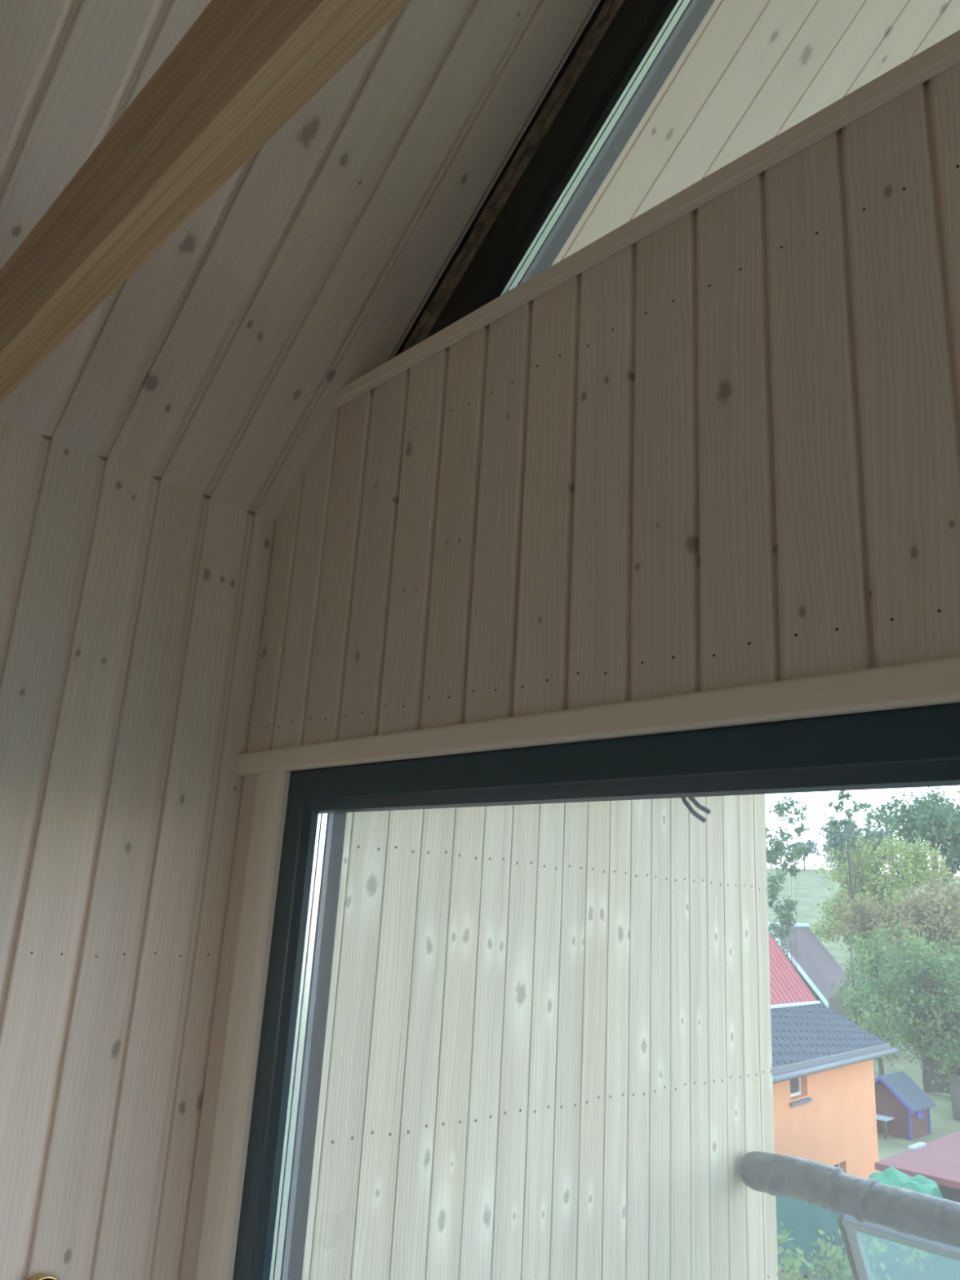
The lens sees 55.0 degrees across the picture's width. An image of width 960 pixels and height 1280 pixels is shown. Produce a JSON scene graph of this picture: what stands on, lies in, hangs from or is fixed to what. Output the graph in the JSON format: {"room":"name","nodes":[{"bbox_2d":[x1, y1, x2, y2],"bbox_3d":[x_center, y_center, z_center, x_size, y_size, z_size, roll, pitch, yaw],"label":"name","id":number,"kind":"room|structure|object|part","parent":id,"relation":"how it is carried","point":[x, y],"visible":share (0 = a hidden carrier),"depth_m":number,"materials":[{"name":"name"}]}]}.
{"room":"attic room","nodes":[
{"label":"attic room","id":0,"kind":"room"},
{"bbox_2d":[0,419,276,1279],"bbox_3d":[-2.204,0.423,0.264,4.820,2.579,0.101,18,-22,-42],"label":"wall","id":1,"kind":"structure","parent":0,"point":[133,602],"depth_m":1.72,"materials":[{"name":"beige wood"}]},
{"bbox_2d":[26,1273,58,1279],"bbox_3d":[-0.725,1.081,1.514,0.070,0.070,0.036,18,-22,-42],"label":"wall light","id":2,"kind":"object","parent":1,"relation":"attached to","point":[39,1276],"visible":1,"depth_m":1.52,"materials":[{"name":"gold metal"}]},
{"bbox_2d":[0,0,600,522],"bbox_3d":[-0.526,-2.160,-0.665,4.764,2.439,4.877,18,-22,-42],"label":"ceiling","id":3,"kind":"structure","parent":0,"point":[216,370],"depth_m":1.76,"materials":[{"name":"beige wood"}]},
{"bbox_2d":[0,0,410,403],"bbox_3d":[0.581,-0.790,0.147,0.052,0.205,4.352,18,-22,-42],"label":"tie beam","id":4,"kind":"structure","parent":3,"relation":"attached to","point":[242,69],"depth_m":1.02,"materials":[{"name":"brown wood"}]},
{"bbox_2d":[302,794,777,1279],"bbox_3d":[0.230,1.347,2.636,2.220,2.586,0.121,18,-22,-42],"label":"wall","id":5,"kind":"structure","parent":0,"point":[548,1054],"depth_m":2.56,"materials":[{"name":"grey wood"}]},
{"bbox_2d":[179,62,959,1279],"bbox_3d":[1.036,0.475,0.322,0.121,2.684,4.354,18,-22,-42],"label":"wall","id":6,"kind":"structure","parent":0,"point":[722,451],"depth_m":1.32,"materials":[{"name":"beige wood"}]},
{"bbox_2d":[195,770,290,1279],"bbox_3d":[-0.469,1.167,1.591,0.099,1.879,0.027,-7,-19,34],"label":"trim","id":7,"kind":"structure","parent":6,"relation":"attached to","point":[223,1202],"depth_m":1.70,"materials":[{"name":"brown wood"}]},
{"bbox_2d":[395,0,605,356],"bbox_3d":[1.202,-1.585,0.953,0.104,2.439,4.877,18,-22,-42],"label":"trim","id":8,"kind":"structure","parent":6,"relation":"attached to","point":[596,13],"depth_m":1.88,"materials":[{"name":"black metal"}]},
{"bbox_2d":[400,0,715,353],"bbox_3d":[1.203,-1.695,0.979,0.101,2.011,3.955,18,-22,-42],"label":"window","id":9,"kind":"structure","parent":6,"relation":"in","point":[644,41],"depth_m":1.78,"materials":[{"name":"black metal"}]},
{"bbox_2d":[232,702,959,1279],"bbox_3d":[0.264,1.004,0.959,0.100,1.829,1.875,18,-22,-42],"label":"window","id":10,"kind":"structure","parent":6,"relation":"in","point":[920,746],"depth_m":1.55,"materials":[{"name":"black metal"}]},
{"bbox_2d":[234,656,959,776],"bbox_3d":[1.020,-0.077,0.430,0.017,0.046,4.352,18,-22,-42],"label":"trim","id":11,"kind":"structure","parent":6,"relation":"attached to","point":[934,682],"depth_m":1.20,"materials":[{"name":"brown wood"}]},
{"bbox_2d":[331,30,959,408],"bbox_3d":[1.065,-0.829,0.644,0.018,0.032,3.933,18,-22,-42],"label":"trim","id":12,"kind":"structure","parent":6,"relation":"attached to","point":[944,54],"depth_m":1.38,"materials":[{"name":"brown wood"}]},
{"bbox_2d":[551,0,959,266],"bbox_3d":[2.014,-1.322,1.715,2.195,2.448,4.877,18,-22,-42],"label":"soffit","id":13,"kind":"structure","parent":0,"point":[751,71],"depth_m":2.04,"materials":[{"name":"beige wood"}]},
{"bbox_3d":[1.941,2.167,0.548,2.252,0.265,5.127,18,-22,-42],"label":"floor","id":14,"kind":"structure","parent":0,"visible":0},
{"bbox_2d":[739,1151,959,1248],"bbox_3d":[2.272,1.861,1.601,0.127,0.974,4.000,18,-22,-42],"label":"handrail","id":15,"kind":"object","parent":14,"relation":"on","point":[828,1187],"visible":1,"depth_m":2.81,"materials":[{"name":"grey metal"}]},
{"bbox_2d":[836,1213,959,1279],"bbox_3d":[2.546,2.270,1.771,0.756,1.364,3.414,18,-22,-42],"label":"glazed panel","id":16,"kind":"object","parent":15,"relation":"attached to","point":[851,1228],"visible":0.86,"depth_m":2.85,"materials":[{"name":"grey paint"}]},
{"bbox_3d":[1.369,2.531,2.936,0.727,1.313,0.034,18,-22,-42],"label":"rail","id":17,"kind":"part","parent":16,"relation":"part of","materials":[{"name":"grey paint"}]},
{"bbox_3d":[2.335,1.552,1.709,0.039,0.034,3.400,18,-22,-42],"label":"rail","id":18,"kind":"part","parent":16,"relation":"part of","materials":[{"name":"grey paint"}]},
{"label":"outside","id":19,"kind":"structure","parent":0,"visible":0},
{"bbox_2d":[766,867,959,1279],"bbox_3d":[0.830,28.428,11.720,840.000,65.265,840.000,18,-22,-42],"label":"ground","id":20,"kind":"structure","parent":19,"point":[812,886],"depth_m":54.40,"materials":[{"name":"green plant"}]},
{"bbox_2d":[766,848,777,868],"bbox_3d":[48.334,36.416,153.302,4.757,3.300,4.000,18,-22,-42],"label":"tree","id":21,"kind":"object","parent":20,"relation":"on","point":[767,849],"visible":0.09,"depth_m":152.89,"materials":[{"name":"green plant"}]},
{"bbox_2d":[765,795,808,971],"bbox_3d":[7.295,7.943,22.576,1.119,8.166,2.001,9,-17,-18],"label":"tree","id":22,"kind":"object","parent":20,"relation":"on","point":[776,848],"visible":0.79,"depth_m":22.90,"materials":[{"name":"green plant"}]},
{"bbox_2d":[780,834,822,870],"bbox_3d":[51.631,34.247,148.347,6.016,5.917,7.131,18,-22,-42],"label":"tree","id":23,"kind":"object","parent":20,"relation":"on","point":[809,845],"visible":0.46,"depth_m":147.34,"materials":[{"name":"green plant"}]},
{"bbox_2d":[768,921,851,1015],"bbox_3d":[13.056,14.349,38.457,3.860,4.860,14.700,-4,-17,24],"label":"roof","id":24,"kind":"structure","parent":20,"relation":"on","point":[816,967],"depth_m":36.62,"materials":[{"name":"grey"}]},
{"bbox_2d":[768,933,897,1178],"bbox_3d":[3.752,7.849,18.062,5.739,5.116,8.940,-10,-21,39],"label":"house","id":25,"kind":"structure","parent":20,"relation":"on","point":[824,1104],"depth_m":17.83,"materials":[{"name":"orange paint"}]},
{"bbox_3d":[5.617,7.991,16.683,0.010,0.390,0.670,-10,-21,39],"label":"pane","id":26,"kind":"part","parent":25,"relation":"part of","materials":[{"name":"grey glass"}]},
{"bbox_3d":[5.681,8.251,16.538,0.220,0.100,0.890,-10,-21,39],"label":"sill","id":27,"kind":"part","parent":25,"relation":"part of","materials":[{"name":"grey metal"}]},
{"bbox_2d":[808,880,879,980],"bbox_3d":[20.202,15.753,49.658,4.348,5.209,4.504,18,-22,-42],"label":"tree","id":28,"kind":"object","parent":20,"relation":"on","point":[820,930],"visible":0.23,"depth_m":49.66,"materials":[{"name":"green plant"}]},
{"bbox_2d":[820,825,878,839],"bbox_3d":[57.056,31.554,140.354,9.039,8.366,11.103,18,-22,-42],"label":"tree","id":29,"kind":"object","parent":20,"relation":"on","point":[828,825],"visible":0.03,"depth_m":140.10,"materials":[{"name":"green plant"}]},
{"bbox_2d":[776,1220,935,1279],"bbox_3d":[4.364,7.420,10.373,2.312,1.977,1.962,-2,-17,18],"label":"shrub","id":30,"kind":"object","parent":20,"relation":"on","point":[836,1262],"visible":0.75,"depth_m":10.51,"materials":[{"name":"green plant"}]},
{"bbox_2d":[813,813,897,960],"bbox_3d":[22.570,14.801,54.683,4.510,8.808,4.675,18,-22,-42],"label":"tree","id":31,"kind":"object","parent":20,"relation":"on","point":[832,840],"visible":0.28,"depth_m":55.01,"materials":[{"name":"green plant"}]},
{"bbox_2d":[827,790,897,1024],"bbox_3d":[16.866,11.649,40.290,3.142,10.514,0.966,-8,-20,36],"label":"birch","id":32,"kind":"object","parent":20,"relation":"on","point":[850,842],"visible":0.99,"depth_m":41.12,"materials":[{"name":"green plant"}]},
{"bbox_2d":[775,1195,959,1279],"bbox_3d":[5.407,7.933,11.347,6.060,1.420,0.121,-9,-20,38],"label":"glass panel","id":33,"kind":"object","parent":20,"relation":"on","point":[802,1216],"visible":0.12,"depth_m":12.04,"materials":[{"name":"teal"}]},
{"bbox_3d":[5.378,8.187,11.258,6.000,0.048,0.048,-9,-20,38],"label":"rail","id":34,"kind":"part","parent":33,"relation":"part of","materials":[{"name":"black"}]},
{"bbox_3d":[5.425,7.941,11.369,0.055,1.420,0.055,-1,-17,16],"label":"post","id":35,"kind":"part","parent":33,"relation":"part of","materials":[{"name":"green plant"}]},
{"bbox_2d":[831,920,928,1075],"bbox_3d":[12.982,11.785,29.772,2.862,5.340,2.564,13,-18,-29],"label":"tree","id":36,"kind":"object","parent":20,"relation":"on","point":[870,963],"visible":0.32,"depth_m":29.90,"materials":[{"name":"green plant"}]},
{"bbox_2d":[813,829,956,930],"bbox_3d":[18.895,12.951,42.428,5.667,8.496,5.125,9,-17,-20],"label":"tree","id":37,"kind":"object","parent":20,"relation":"on","point":[910,870],"visible":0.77,"depth_m":42.64,"materials":[{"name":"green plant"}]},
{"bbox_2d":[817,862,959,1044],"bbox_3d":[15.850,12.098,33.851,5.002,7.479,6.116,18,-22,-42],"label":"tree","id":38,"kind":"object","parent":20,"relation":"on","point":[938,923],"visible":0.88,"depth_m":33.69,"materials":[{"name":"green plant"}]},
{"bbox_2d":[832,923,959,1120],"bbox_3d":[13.260,10.634,25.361,4.859,5.267,6.505,18,-22,-42],"label":"fruit tree","id":39,"kind":"object","parent":20,"relation":"on","point":[930,987],"visible":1,"depth_m":25.61,"materials":[{"name":"green plant"}]},
{"bbox_2d":[874,1071,936,1140],"bbox_3d":[10.325,11.652,23.195,1.890,1.350,1.520,18,-22,-42],"label":"shed","id":40,"kind":"object","parent":20,"relation":"on","point":[902,1107],"visible":0.83,"depth_m":22.84,"materials":[{"name":"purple wood"}]},
{"bbox_2d":[875,1113,893,1121],"bbox_3d":[9.695,11.762,22.784,0.500,0.040,0.870,18,-22,-42],"label":"shelf","id":41,"kind":"object","parent":40,"relation":"attached to","point":[882,1117],"depth_m":22.66,"materials":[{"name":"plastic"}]},
{"bbox_3d":[9.817,11.869,22.330,0.060,0.400,0.060,18,-22,-42],"label":"porch post","id":42,"kind":"part","parent":40,"relation":"part of","materials":[{"name":"grey wood"}]},
{"bbox_3d":[10.456,11.757,22.425,0.050,0.740,0.050,18,-22,-42],"label":"corner post","id":43,"kind":"part","parent":40,"relation":"part of","materials":[{"name":"blue paint"}]},
{"bbox_3d":[10.912,11.718,22.884,0.320,0.200,0.015,18,-22,-42],"label":"pane","id":44,"kind":"part","parent":40,"relation":"part of","materials":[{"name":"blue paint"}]},
{"bbox_3d":[11.307,12.036,23.223,0.050,0.740,0.050,18,-22,-42],"label":"corner post","id":45,"kind":"part","parent":40,"relation":"part of","materials":[{"name":"blue paint"}]},
{"bbox_2d":[868,1166,942,1198],"bbox_3d":[5.651,7.984,12.152,0.740,1.792,1.020,18,-22,-42],"label":"tarpaulin","id":46,"kind":"object","parent":20,"relation":"on","point":[891,1176],"visible":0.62,"depth_m":12.29,"materials":[{"name":"green plastic"}]},
{"bbox_2d":[864,786,959,888],"bbox_3d":[24.747,12.878,48.910,7.431,10.361,7.584,11,-17,-24],"label":"tree","id":47,"kind":"object","parent":20,"relation":"on","point":[942,823],"visible":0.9,"depth_m":49.01,"materials":[{"name":"green plant"}]},
{"bbox_2d":[874,1130,959,1203],"bbox_3d":[8.523,8.143,12.701,4.520,2.120,3.930,-12,-22,43],"label":"roof","id":48,"kind":"object","parent":20,"relation":"on","point":[938,1160],"visible":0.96,"depth_m":13.10,"materials":[{"name":"plastic"}]},
{"bbox_2d":[920,1046,951,1093],"bbox_3d":[17.552,12.786,25.812,0.095,1.410,10.000,18,-22,-42],"label":"fence","id":49,"kind":"object","parent":20,"relation":"on","point":[927,1086],"visible":0.43,"depth_m":29.01,"materials":[{"name":"grey wood"}]},
{"bbox_3d":[17.513,13.131,25.695,0.045,0.080,10.000,18,-22,-42],"label":"rail","id":50,"kind":"part","parent":49,"relation":"part of","materials":[{"name":"grey wood"}]},
{"bbox_3d":[1.053,0.595,0.365,0.013,2.880,4.427,18,-22,-42],"label":"wall","id":51,"kind":"structure","parent":0,"visible":0},
{"bbox_2d":[680,797,711,822],"bbox_3d":[0.308,0.103,1.368,0.070,0.333,0.027,-5,-18,28],"label":"loose cable","id":52,"kind":"object","parent":51,"relation":"hanging from","point":[693,800],"visible":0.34,"depth_m":1.31,"materials":[{"name":"grey rubber"}]}
]}

